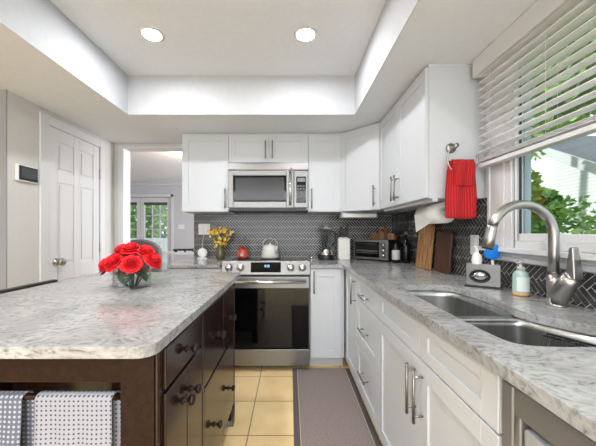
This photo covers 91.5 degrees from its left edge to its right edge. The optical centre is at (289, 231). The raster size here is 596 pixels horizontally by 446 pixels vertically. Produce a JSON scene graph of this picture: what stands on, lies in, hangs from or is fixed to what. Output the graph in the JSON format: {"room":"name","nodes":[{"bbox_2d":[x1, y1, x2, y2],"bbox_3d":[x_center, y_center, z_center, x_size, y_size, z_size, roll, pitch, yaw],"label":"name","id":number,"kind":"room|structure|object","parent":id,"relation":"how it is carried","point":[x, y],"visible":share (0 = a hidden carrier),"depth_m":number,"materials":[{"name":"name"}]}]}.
{"room":"kitchen","nodes":[
{"label":"kitchen","id":0,"kind":"room"},
{"bbox_2d":[0,90,114,289],"bbox_3d":[-3.050,0.125,2.600,2.300,2.150,1.320,0,0,0],"label":"wall","id":1,"kind":"structure","parent":0,"point":[22,114],"depth_m":2.06,"materials":[{"name":"paint"}]},
{"bbox_2d":[15,163,37,183],"bbox_3d":[-1.886,-0.412,2.080,0.026,0.116,0.160,0,0,0],"label":"thermostat","id":2,"kind":"object","parent":1,"relation":"attached to","point":[23,173],"visible":1,"depth_m":2.06,"materials":[{"name":"white plastic"}]},
{"bbox_2d":[39,111,104,281],"bbox_3d":[-1.891,0.143,2.574,0.018,2.114,0.766,0,0,0],"label":"trim","id":3,"kind":"structure","parent":1,"relation":"attached to","point":[45,120],"depth_m":2.25,"materials":[{"name":"white wood"}]},
{"bbox_2d":[49,126,100,280],"bbox_3d":[-1.857,0.180,2.574,0.083,2.024,0.612,0,0,0],"label":"door","id":4,"kind":"structure","parent":1,"relation":"in","point":[74,172],"depth_m":2.51,"materials":[{"name":"white wood"}]},
{"bbox_2d":[130,152,181,180],"bbox_3d":[-1.950,-1.290,5.330,7.100,0.100,4.140,0,0,0],"label":"ceiling","id":5,"kind":"structure","parent":0,"point":[144,166],"depth_m":5.53,"materials":[{"name":"white paint"}]},
{"bbox_2d":[130,185,193,262],"bbox_3d":[-1.950,-0.020,7.325,7.100,2.440,0.150,0,0,0],"label":"wall","id":6,"kind":"structure","parent":0,"point":[183,238],"depth_m":7.25,"materials":[{"name":"grey paint"}]},
{"bbox_2d":[130,198,140,238],"bbox_3d":[-4.128,0.170,7.287,0.755,2.046,0.057,0,0,0],"label":"door","id":7,"kind":"structure","parent":6,"relation":"in","point":[133,201],"depth_m":7.27,"materials":[{"name":"white"}]},
{"bbox_2d":[130,194,173,262],"bbox_3d":[-3.745,0.133,7.240,1.688,2.134,0.020,0,0,0],"label":"trim","id":8,"kind":"structure","parent":6,"relation":"attached to","point":[131,195],"depth_m":7.23,"materials":[{"name":"white"}]},
{"bbox_2d":[141,198,170,271],"bbox_3d":[-3.361,0.170,7.263,0.759,2.046,0.105,0,0,0],"label":"door","id":9,"kind":"structure","parent":6,"relation":"in","point":[144,201],"depth_m":7.27,"materials":[{"name":"white wood"}]},
{"bbox_2d":[144,202,166,204],"bbox_3d":[-3.362,-0.695,7.266,0.575,0.070,0.016,0,0,0],"label":"rolled shade","id":10,"kind":"object","parent":9,"relation":"attached to","point":[145,203],"depth_m":7.26,"materials":[{"name":"grey fabric"}]},
{"bbox_2d":[130,181,181,184],"bbox_3d":[-1.950,-1.195,7.210,6.900,0.090,0.080,0,0,0],"label":"trim","id":11,"kind":"structure","parent":6,"relation":"attached to","point":[131,182],"depth_m":7.19,"materials":[{"name":"white wood"}]},
{"bbox_2d":[178,224,183,228],"bbox_3d":[-2.720,-0.120,7.244,0.160,0.110,0.008,0,0,0],"label":"light switch","id":12,"kind":"object","parent":6,"relation":"attached to","point":[180,226],"visible":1,"depth_m":7.24,"materials":[{"name":"white plastic"}]},
{"bbox_2d":[50,0,385,75],"bbox_3d":[-0.395,-1.326,1.100,2.051,0.120,2.720,0,0,0],"label":"ceiling","id":13,"kind":"structure","parent":0,"point":[203,37],"depth_m":1.85,"materials":[{"name":"paint"}]},
{"bbox_2d":[139,26,164,41],"bbox_3d":[-0.885,-1.262,1.860,0.150,0.008,0.150,0,0,0],"label":"recessed light","id":14,"kind":"object","parent":13,"relation":"in","point":[149,33],"visible":1,"depth_m":1.85,"materials":[{"name":"white"}]},
{"bbox_2d":[294,26,316,41],"bbox_3d":[0.100,-1.262,1.860,0.150,0.008,0.150,0,0,0],"label":"recessed light","id":15,"kind":"object","parent":13,"relation":"in","point":[304,33],"visible":1,"depth_m":1.85,"materials":[{"name":"white"}]},
{"bbox_2d":[115,144,345,341],"bbox_3d":[-0.448,0.125,3.200,3.105,2.150,0.120,0,0,0],"label":"wall","id":16,"kind":"structure","parent":0,"point":[116,145],"depth_m":3.14,"materials":[{"name":"paint"}]},
{"bbox_2d":[118,146,181,268],"bbox_3d":[-1.427,0.137,3.198,0.855,2.127,0.144,0,0,0],"label":"trim","id":17,"kind":"structure","parent":16,"relation":"attached to","point":[123,151],"depth_m":3.15,"materials":[{"name":"white"}]},
{"bbox_2d":[182,133,234,213],"bbox_3d":[-0.816,-0.569,2.945,0.446,0.760,0.392,0,0,0],"label":"upper cabinet","id":18,"kind":"object","parent":16,"relation":"attached to","point":[205,156],"visible":0.92,"depth_m":2.80,"materials":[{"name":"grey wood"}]},
{"bbox_2d":[229,133,307,161],"bbox_3d":[-0.208,-0.807,2.945,0.765,0.284,0.392,0,0,0],"label":"upper cabinet","id":19,"kind":"object","parent":16,"relation":"attached to","point":[243,147],"visible":0.77,"depth_m":2.79,"materials":[{"name":"grey wood"}]},
{"bbox_2d":[228,162,307,212],"bbox_3d":[-0.208,-0.428,2.923,0.763,0.463,0.430,0,0,0],"label":"microwave","id":20,"kind":"object","parent":19,"relation":"attached to","point":[253,187],"visible":1,"depth_m":2.76,"materials":[{"name":"metal"}]},
{"bbox_2d":[194,213,391,257],"bbox_3d":[0.030,0.024,3.135,2.140,0.520,0.008,0,0,0],"label":"tile backsplash","id":21,"kind":"structure","parent":16,"relation":"attached to","point":[296,234],"depth_m":3.13,"materials":[{"name":"tile"}]},
{"bbox_2d":[198,224,209,234],"bbox_3d":[-0.925,-0.025,3.128,0.125,0.118,0.008,0,0,0],"label":"outlet plate","id":22,"kind":"object","parent":21,"relation":"attached to","point":[202,228],"visible":0.92,"depth_m":3.13,"materials":[{"name":"white plastic"}]},
{"bbox_2d":[306,133,339,213],"bbox_3d":[0.330,-0.569,2.945,0.308,0.760,0.392,0,0,0],"label":"upper cabinet","id":23,"kind":"object","parent":16,"relation":"attached to","point":[323,148],"visible":0.96,"depth_m":2.80,"materials":[{"name":"grey wood"}]},
{"bbox_2d":[0,0,536,143],"bbox_3d":[-1.508,-1.010,0.130,5.385,0.120,6.260,0,0,0],"label":"ceiling","id":24,"kind":"structure","parent":0,"point":[436,31],"depth_m":1.84,"materials":[{"name":"paint"}]},
{"bbox_2d":[0,0,418,114],"bbox_3d":[-0.395,-1.108,1.100,1.851,0.316,2.520,0,0,0],"label":"ceiling tray side","id":25,"kind":"structure","parent":24,"relation":"attached to","point":[40,23],"depth_m":2.36,"materials":[{"name":"paint"}]},
{"bbox_2d":[220,342,383,445],"bbox_3d":[-1.508,1.250,0.100,5.385,0.100,6.200,0,0,0],"label":"floor","id":26,"kind":"structure","parent":0,"point":[263,394],"depth_m":1.99,"materials":[{"name":"tile"}]},
{"bbox_2d":[0,279,57,293],"bbox_3d":[-1.560,0.738,1.440,0.440,0.924,0.480,0,0,0],"label":"counter stool","id":27,"kind":"object","parent":26,"relation":"on","point":[51,280],"visible":0.2,"depth_m":1.49,"materials":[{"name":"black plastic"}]},
{"bbox_2d":[0,283,236,445],"bbox_3d":[-0.805,0.758,1.315,0.986,0.884,1.050,0,0,0],"label":"kitchen island","id":28,"kind":"object","parent":26,"relation":"on","point":[182,394],"visible":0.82,"depth_m":0.93,"materials":[{"name":"brown wood"}]},
{"bbox_2d":[0,391,34,445],"bbox_3d":[-0.849,0.691,0.823,0.233,0.474,0.041,0,0,0],"label":"dish towel","id":29,"kind":"object","parent":28,"relation":"hanging from","point":[17,414],"visible":1,"depth_m":0.81,"materials":[{"name":"grey fabric"}]},
{"bbox_2d":[34,391,120,445],"bbox_3d":[-0.600,0.691,0.823,0.232,0.474,0.041,0,0,0],"label":"dish towel","id":30,"kind":"object","parent":28,"relation":"hanging from","point":[61,418],"visible":1,"depth_m":0.81,"materials":[{"name":"white fabric"}]},
{"bbox_2d":[0,272,240,358],"bbox_3d":[-0.833,0.300,1.375,0.985,0.030,1.319,0,0,0],"label":"island countertop","id":31,"kind":"structure","parent":28,"relation":"on","point":[83,317],"depth_m":1.00,"materials":[{"name":"stone"}]},
{"bbox_2d":[113,267,151,288],"bbox_3d":[-0.815,0.226,1.500,0.179,0.118,0.179,0,0,0],"label":"glass vase","id":32,"kind":"object","parent":31,"relation":"on","point":[150,267],"visible":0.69,"depth_m":1.51,"materials":[{"name":"clear glass"}]},
{"bbox_2d":[98,258,126,285],"bbox_3d":[-0.900,0.206,1.466,0.143,0.157,0.101,0,0,20],"label":"rose","id":33,"kind":"object","parent":32,"relation":"in","point":[101,264],"visible":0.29,"depth_m":1.45,"materials":[{"name":"red plant"}]},
{"bbox_2d":[103,254,128,286],"bbox_3d":[-0.858,0.197,1.431,0.110,0.175,0.094,0,0,-15],"label":"rose","id":34,"kind":"object","parent":32,"relation":"in","point":[111,260],"visible":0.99,"depth_m":1.41,"materials":[{"name":"red plant"}]},
{"bbox_2d":[113,243,130,284],"bbox_3d":[-0.872,0.173,1.521,0.102,0.221,0.111,0,0,0],"label":"rose","id":35,"kind":"object","parent":32,"relation":"in","point":[117,249],"visible":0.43,"depth_m":1.49,"materials":[{"name":"red plant"}]},
{"bbox_2d":[120,242,141,273],"bbox_3d":[-0.815,0.168,1.492,0.110,0.229,0.110,0,0,0],"label":"rose","id":36,"kind":"object","parent":32,"relation":"in","point":[129,248],"visible":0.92,"depth_m":1.47,"materials":[{"name":"red plant"}]},
{"bbox_2d":[120,255,143,286],"bbox_3d":[-0.781,0.199,1.426,0.102,0.170,0.094,0,0,22],"label":"rose","id":37,"kind":"object","parent":32,"relation":"in","point":[126,266],"visible":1,"depth_m":1.41,"materials":[{"name":"red plant"}]},
{"bbox_2d":[133,245,141,284],"bbox_3d":[-0.834,0.178,1.566,0.103,0.212,0.103,0,0,40],"label":"rose","id":38,"kind":"object","parent":32,"relation":"in","point":[136,254],"visible":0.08,"depth_m":1.54,"materials":[{"name":"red plant"}]},
{"bbox_2d":[135,244,154,285],"bbox_3d":[-0.754,0.175,1.511,0.101,0.217,0.111,0,0,0],"label":"rose","id":39,"kind":"object","parent":32,"relation":"in","point":[144,248],"visible":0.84,"depth_m":1.49,"materials":[{"name":"red plant"}]},
{"bbox_2d":[136,252,161,286],"bbox_3d":[-0.720,0.195,1.486,0.120,0.179,0.100,0,0,-30],"label":"rose","id":40,"kind":"object","parent":32,"relation":"in","point":[154,257],"visible":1,"depth_m":1.48,"materials":[{"name":"red plant"}]},
{"bbox_2d":[169,268,220,271],"bbox_3d":[-0.825,0.758,2.804,0.448,0.884,0.670,0,0,0],"label":"base cabinet","id":41,"kind":"object","parent":26,"relation":"on","point":[170,269],"visible":0.15,"depth_m":2.51,"materials":[{"name":"grey"}]},
{"bbox_2d":[167,258,232,267],"bbox_3d":[-0.834,0.300,2.814,0.462,0.030,0.649,0,0,0],"label":"countertop","id":42,"kind":"structure","parent":41,"relation":"on","point":[192,262],"depth_m":2.58,"materials":[{"name":"stone"}]},
{"bbox_2d":[197,233,207,258],"bbox_3d":[-0.915,0.140,3.054,0.104,0.290,0.153,0,0,0],"label":"smart speaker","id":43,"kind":"object","parent":42,"relation":"on","point":[202,252],"visible":0.99,"depth_m":3.02},
{"bbox_2d":[216,245,224,259],"bbox_3d":[-0.715,0.215,2.980,0.092,0.140,0.092,0,0,0],"label":"flower vase","id":44,"kind":"object","parent":42,"relation":"on","point":[220,254],"visible":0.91,"depth_m":2.95,"materials":[{"name":"green glass"}]},
{"bbox_2d":[207,227,233,247],"bbox_3d":[-0.710,0.101,2.978,0.271,0.308,0.116,0,0,0],"label":"bunch","id":45,"kind":"object","parent":44,"relation":"in","point":[224,229],"visible":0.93,"depth_m":2.97,"materials":[{"name":"yellow plant"}]},
{"bbox_2d":[221,257,309,365],"bbox_3d":[-0.210,0.728,2.772,0.772,0.944,0.711,0,0,0],"label":"stove","id":46,"kind":"object","parent":26,"relation":"on","point":[272,296],"visible":0.83,"depth_m":2.48,"materials":[{"name":"silver metal"}]},
{"bbox_2d":[237,247,247,258],"bbox_3d":[-0.490,0.216,2.999,0.116,0.122,0.119,0,0,0],"label":"lidded pot","id":47,"kind":"object","parent":46,"relation":"on","point":[242,253],"visible":1,"depth_m":2.96,"materials":[{"name":"red ceramic"}]},
{"bbox_2d":[230,257,306,259],"bbox_3d":[-0.210,0.286,2.864,0.768,0.017,0.528,0,0,0],"label":"cooktop","id":48,"kind":"object","parent":46,"relation":"in","point":[236,258],"depth_m":2.99,"materials":[{"name":"grey"}]},
{"bbox_2d":[261,238,278,258],"bbox_3d":[-0.205,0.170,2.986,0.184,0.214,0.191,0,0,0],"label":"tea kettle","id":49,"kind":"object","parent":46,"relation":"on","point":[269,251],"visible":0.99,"depth_m":2.92,"materials":[{"name":"white ceramic"}]},
{"bbox_2d":[309,268,343,364],"bbox_3d":[0.324,0.758,2.804,0.298,0.884,0.670,0,0,0],"label":"base cabinet","id":50,"kind":"object","parent":26,"relation":"on","point":[326,347],"visible":0.91,"depth_m":2.52,"materials":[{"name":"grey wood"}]},
{"bbox_2d":[307,258,595,441],"bbox_3d":[0.641,0.300,1.270,0.926,0.030,3.739,0,0,0],"label":"countertop","id":51,"kind":"structure","parent":50,"relation":"on","point":[562,380],"depth_m":0.83,"materials":[{"name":"stone"}]},
{"bbox_2d":[318,224,335,259],"bbox_3d":[0.372,0.104,2.970,0.175,0.361,0.175,0,0,45],"label":"blender","id":52,"kind":"object","parent":51,"relation":"on","point":[325,253],"visible":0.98,"depth_m":2.92,"materials":[{"name":"black plastic"}]},
{"bbox_2d":[337,238,349,259],"bbox_3d":[0.548,0.176,2.970,0.116,0.218,0.100,0,0,0],"label":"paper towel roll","id":53,"kind":"object","parent":51,"relation":"on","point":[343,244],"visible":0.99,"depth_m":2.92,"materials":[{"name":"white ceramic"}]},
{"bbox_2d":[353,239,397,261],"bbox_3d":[0.844,0.182,2.885,0.241,0.205,0.379,0,0,-44],"label":"toaster oven","id":54,"kind":"object","parent":51,"relation":"on","point":[375,249],"visible":0.98,"depth_m":2.80,"materials":[{"name":"silver metal"}]},
{"bbox_2d":[369,227,396,239],"bbox_3d":[0.966,0.116,3.031,0.031,0.335,0.300,0,0,-44],"label":"cutting board","id":55,"kind":"object","parent":51,"relation":"on","point":[380,235],"visible":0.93,"depth_m":3.02,"materials":[{"name":"brown wood"}]},
{"bbox_2d":[392,243,399,262],"bbox_3d":[0.965,0.195,2.640,0.072,0.181,0.072,0,0,0],"label":"bottle","id":56,"kind":"object","parent":51,"relation":"on","point":[395,250],"visible":0.98,"depth_m":2.61,"materials":[{"name":"black"}]},
{"bbox_2d":[402,231,409,262],"bbox_3d":[1.052,0.142,2.630,0.072,0.286,0.072,0,0,0],"label":"bottle","id":57,"kind":"object","parent":51,"relation":"on","point":[405,246],"visible":0.98,"depth_m":2.60,"materials":[{"name":"black glass"}]},
{"bbox_2d":[415,224,434,269],"bbox_3d":[1.047,0.111,2.250,0.058,0.345,0.220,0,0,0],"label":"cutting board","id":58,"kind":"object","parent":51,"relation":"on","point":[425,244],"visible":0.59,"depth_m":2.21,"materials":[{"name":"brown wood"}]},
{"bbox_2d":[434,231,453,273],"bbox_3d":[1.068,0.141,2.020,0.037,0.285,0.200,0,0,0],"label":"cutting board","id":59,"kind":"object","parent":51,"relation":"on","point":[442,261],"visible":1,"depth_m":2.00,"materials":[{"name":"brown wood"}]},
{"bbox_2d":[464,263,502,289],"bbox_3d":[0.993,0.225,1.490,0.162,0.120,0.078,0,0,36],"label":"soap caddy","id":60,"kind":"object","parent":51,"relation":"on","point":[488,276],"visible":1,"depth_m":1.47,"materials":[{"name":"grey metal"}]},
{"bbox_2d":[472,246,481,263],"bbox_3d":[0.971,0.175,1.509,0.046,0.203,0.046,0,0,0],"label":"soap dispenser","id":61,"kind":"object","parent":60,"relation":"in","point":[476,257],"visible":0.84,"depth_m":1.50,"materials":[{"name":"white plastic"}]},
{"bbox_2d":[464,283,502,289],"bbox_3d":[0.993,0.281,1.490,0.162,0.008,0.078,0,0,36],"label":"tray","id":62,"kind":"object","parent":60,"relation":"on","point":[479,285],"depth_m":1.46,"materials":[{"name":"white plastic"}]},
{"bbox_2d":[484,244,499,264],"bbox_3d":[1.023,0.171,1.470,0.070,0.212,0.024,0,0,0],"label":"dish brush","id":63,"kind":"object","parent":60,"relation":"in","point":[493,254],"visible":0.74,"depth_m":1.46,"materials":[{"name":"blue plastic"}]},
{"bbox_2d":[407,291,595,346],"bbox_3d":[0.775,0.421,1.133,0.446,0.209,0.843,0,0,0],"label":"sink","id":64,"kind":"object","parent":51,"relation":"in","point":[491,319],"visible":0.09,"depth_m":1.06,"materials":[{"name":"metal"}]},
{"bbox_2d":[542,333,595,346],"bbox_3d":[0.884,0.401,0.868,0.038,0.130,0.197,0,0,-28],"label":"wire caddy","id":65,"kind":"object","parent":64,"relation":"hanging from","point":[545,334],"visible":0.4,"depth_m":0.91,"materials":[{"name":"grey metal"}]},
{"bbox_2d":[512,261,529,296],"bbox_3d":[1.030,0.208,1.295,0.065,0.153,0.065,0,0,0],"label":"hand soap","id":66,"kind":"object","parent":51,"relation":"on","point":[520,277],"visible":1,"depth_m":1.27,"materials":[{"name":"teal plastic"}]},
{"bbox_2d":[481,200,583,307],"bbox_3d":[0.907,0.081,1.093,0.314,0.408,0.122,0,0,0],"label":"kitchen faucet","id":67,"kind":"object","parent":51,"relation":"on","point":[561,288],"visible":1,"depth_m":1.12,"materials":[{"name":"silver metal"}]},
{"bbox_2d":[293,368,381,445],"bbox_3d":[0.269,1.195,1.390,0.493,0.008,2.280,0,0,0],"label":"kitchen rug","id":68,"kind":"object","parent":26,"relation":"on","point":[329,409],"visible":1,"depth_m":1.93,"materials":[{"name":"grey fabric"}]},
{"bbox_2d":[346,270,356,383],"bbox_3d":[0.771,0.758,2.305,0.666,0.884,0.443,0,0,0],"label":"base cabinet","id":69,"kind":"object","parent":26,"relation":"on","point":[351,280],"visible":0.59,"depth_m":2.25,"materials":[{"name":"grey wood"}]},
{"bbox_2d":[357,278,379,431],"bbox_3d":[0.771,0.758,1.827,0.666,0.884,0.505,0,0,0],"label":"base cabinet","id":70,"kind":"object","parent":26,"relation":"on","point":[367,297],"visible":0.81,"depth_m":1.78,"materials":[{"name":"grey wood"}]},
{"bbox_2d":[378,290,591,445],"bbox_3d":[0.771,0.757,1.119,0.667,0.885,0.909,0,0,0],"label":"base cabinet","id":71,"kind":"object","parent":26,"relation":"on","point":[431,392],"visible":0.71,"depth_m":1.01,"materials":[{"name":"white wood"}]},
{"bbox_2d":[502,380,595,445],"bbox_3d":[0.779,0.766,0.357,0.600,0.868,0.600,0,0,0],"label":"dishwasher","id":72,"kind":"object","parent":26,"relation":"on","point":[525,422],"visible":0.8,"depth_m":0.58,"materials":[{"name":"silver metal"}]},
{"bbox_2d":[456,66,595,306],"bbox_3d":[1.133,0.125,0.130,0.055,2.150,6.260,0,0,0],"label":"wall","id":73,"kind":"structure","parent":0,"point":[485,123],"depth_m":1.63,"materials":[{"name":"paint"}]},
{"bbox_2d":[336,122,411,213],"bbox_3d":[0.792,-0.569,2.817,0.624,0.760,0.643,0,0,0],"label":"upper cabinet","id":74,"kind":"object","parent":73,"relation":"attached to","point":[359,148],"visible":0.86,"depth_m":2.64,"materials":[{"name":"grey wood"}]},
{"bbox_2d":[339,212,377,218],"bbox_3d":[0.660,-0.159,2.824,0.340,0.059,0.189,0,0,0],"label":"light","id":75,"kind":"object","parent":74,"relation":"attached to","point":[342,215],"visible":0.98,"depth_m":2.74,"materials":[{"name":"grey plastic"}]},
{"bbox_2d":[343,214,375,216],"bbox_3d":[0.660,-0.151,2.737,0.310,0.035,0.015,0,0,0],"label":"diffuser","id":76,"kind":"object","parent":75,"relation":"attached to","point":[344,215],"depth_m":2.73,"materials":[{"name":"white plastic"}]},
{"bbox_2d":[379,64,483,211],"bbox_3d":[0.917,-0.560,2.075,0.376,0.778,0.861,0,0,0],"label":"upper cabinet","id":77,"kind":"object","parent":73,"relation":"attached to","point":[440,108],"visible":0.96,"depth_m":1.65,"materials":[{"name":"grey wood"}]},
{"bbox_2d":[421,200,444,213],"bbox_3d":[0.930,-0.146,1.870,0.040,0.084,0.330,0,0,0],"label":"paper towel holder","id":78,"kind":"object","parent":77,"relation":"attached to","point":[440,200],"visible":0.16,"depth_m":1.83,"materials":[{"name":"white plastic"}]},
{"bbox_2d":[414,202,454,231],"bbox_3d":[0.928,-0.086,1.870,0.132,0.184,0.280,0,0,0],"label":"paper towel roll","id":79,"kind":"object","parent":78,"relation":"hanging from","point":[425,215],"visible":0.9,"depth_m":1.81,"materials":[{"name":"white paper"}]},
{"bbox_2d":[445,159,476,218],"bbox_3d":[0.939,-0.232,1.589,0.169,0.326,0.048,0,0,0],"label":"hand towel","id":80,"kind":"object","parent":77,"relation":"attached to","point":[460,190],"visible":1,"depth_m":1.58,"materials":[{"name":"red fabric"}]},
{"bbox_2d":[446,143,478,169],"bbox_3d":[0.948,-0.405,1.615,0.177,0.190,0.065,0,0,0],"label":"towel ring","id":81,"kind":"object","parent":77,"relation":"attached to","point":[450,148],"visible":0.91,"depth_m":1.59,"materials":[{"name":"silver metal"}]},
{"bbox_2d":[392,197,490,276],"bbox_3d":[1.101,0.046,2.360,0.008,0.475,1.540,0,0,0],"label":"tile backsplash","id":82,"kind":"structure","parent":73,"relation":"attached to","point":[462,229],"depth_m":1.91,"materials":[{"name":"tile"}]},
{"bbox_2d":[470,235,478,254],"bbox_3d":[1.093,0.080,1.720,0.008,0.118,0.075,0,0,0],"label":"outlet plate","id":83,"kind":"object","parent":82,"relation":"attached to","point":[474,239],"visible":0.77,"depth_m":1.72,"materials":[{"name":"white plastic"}]},
{"bbox_2d":[478,246,595,272],"bbox_3d":[1.077,0.114,0.828,0.063,0.068,1.575,0,0,0],"label":"trim","id":84,"kind":"structure","parent":73,"relation":"attached to","point":[529,256],"depth_m":1.25,"materials":[{"name":"white paint"}]},
{"bbox_2d":[487,2,595,253],"bbox_3d":[1.092,-0.440,0.829,0.026,1.046,1.528,0,0,0],"label":"trim","id":85,"kind":"structure","parent":73,"relation":"attached to","point":[502,178],"depth_m":1.45,"materials":[{"name":"white"}]},
{"bbox_2d":[494,260,595,309],"bbox_3d":[1.101,0.218,0.435,0.008,0.132,2.300,0,0,0],"label":"tile backsplash","id":86,"kind":"structure","parent":73,"relation":"attached to","point":[584,296],"depth_m":1.26,"materials":[{"name":"tile"}]},
{"bbox_2d":[519,14,595,243],"bbox_3d":[1.153,-0.384,0.826,0.093,0.918,1.158,0,0,0],"label":"window","id":87,"kind":"structure","parent":73,"relation":"in","point":[526,236],"depth_m":1.40,"materials":[{"name":"white"}]},
{"bbox_2d":[473,0,595,167],"bbox_3d":[1.048,-0.648,0.825,0.071,0.600,1.576,0,0,0],"label":"window blind","id":88,"kind":"object","parent":87,"relation":"attached to","point":[535,21],"visible":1,"depth_m":1.22,"materials":[{"name":"white plastic"}]},
{"bbox_3d":[-1.900,1.250,5.300,7.000,0.100,4.200,0,0,0],"label":"floor","id":89,"kind":"structure","parent":0,"visible":0},
{"bbox_2d":[130,239,168,271],"bbox_3d":[-1.982,0.650,3.975,0.680,1.100,0.640,0,0,-11],"label":"armchair","id":90,"kind":"object","parent":89,"relation":"on","point":[157,248],"visible":0.13,"depth_m":3.70,"materials":[{"name":"grey fabric"}]},
{"bbox_2d":[162,251,193,254],"bbox_3d":[-2.100,0.820,6.200,1.600,0.760,0.500,0,0,0],"label":"console table","id":91,"kind":"object","parent":89,"relation":"on","point":[163,252],"visible":0.04,"depth_m":5.95,"materials":[{"name":"white"}]},
{"bbox_2d":[173,248,193,251],"bbox_3d":[-2.245,0.400,6.150,0.450,0.086,0.060,0,0,0],"label":"tripod","id":92,"kind":"object","parent":91,"relation":"on","point":[184,249],"visible":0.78,"depth_m":6.13,"materials":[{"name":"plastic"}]},
{"label":"outside","id":93,"kind":"structure","parent":0,"visible":0},
{"bbox_3d":[0.000,1.525,14.000,60.000,0.050,52.000,0,0,0],"label":"lawn","id":94,"kind":"structure","parent":93,"visible":0},
{"bbox_2d":[130,205,166,239],"bbox_3d":[-6.786,-0.910,13.198,12.513,4.887,1.854,0,0,0],"label":"hedge","id":95,"kind":"object","parent":94,"relation":"on","point":[148,208],"visible":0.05,"depth_m":12.68,"materials":[{"name":"green plant"}]},
{"bbox_2d":[130,238,166,268],"bbox_3d":[-6.200,0.850,11.205,6.000,1.200,0.070,0,0,0],"label":"picket fence","id":96,"kind":"object","parent":94,"relation":"on","point":[163,245],"visible":0.08,"depth_m":11.17,"materials":[{"name":"white"}]},
{"bbox_2d":[531,117,545,195],"bbox_3d":[2.109,0.229,2.671,0.421,2.542,0.409,0,0,0],"label":"tree","id":97,"kind":"object","parent":94,"relation":"on","point":[536,178],"visible":0.16,"depth_m":2.52,"materials":[{"name":"green plant"}]},
{"bbox_2d":[531,136,595,233],"bbox_3d":[7.650,-0.245,6.000,6.300,3.490,7.400,0,0,0],"label":"neighbor house","id":98,"kind":"structure","parent":94,"relation":"on","point":[569,167],"depth_m":4.82,"materials":[{"name":"white"}]},
{"bbox_2d":[531,187,595,233],"bbox_3d":[3.241,0.398,2.931,1.258,2.204,3.916,0,0,-7],"label":"shrub","id":99,"kind":"object","parent":94,"relation":"on","point":[549,198],"visible":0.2,"depth_m":3.34,"materials":[{"name":"green plant"}]},
{"bbox_2d":[531,26,595,137],"bbox_3d":[3.392,-1.054,3.661,1.501,5.118,3.860,0,0,0],"label":"tree","id":100,"kind":"object","parent":94,"relation":"on","point":[586,115],"visible":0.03,"depth_m":3.25,"materials":[{"name":"green plant"}]},
{"bbox_2d":[547,38,595,103],"bbox_3d":[2.988,-0.498,1.633,1.616,4.013,3.366,0,0,0],"label":"tree","id":101,"kind":"object","parent":94,"relation":"on","point":[591,65],"visible":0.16,"depth_m":2.85,"materials":[{"name":"green plant"}]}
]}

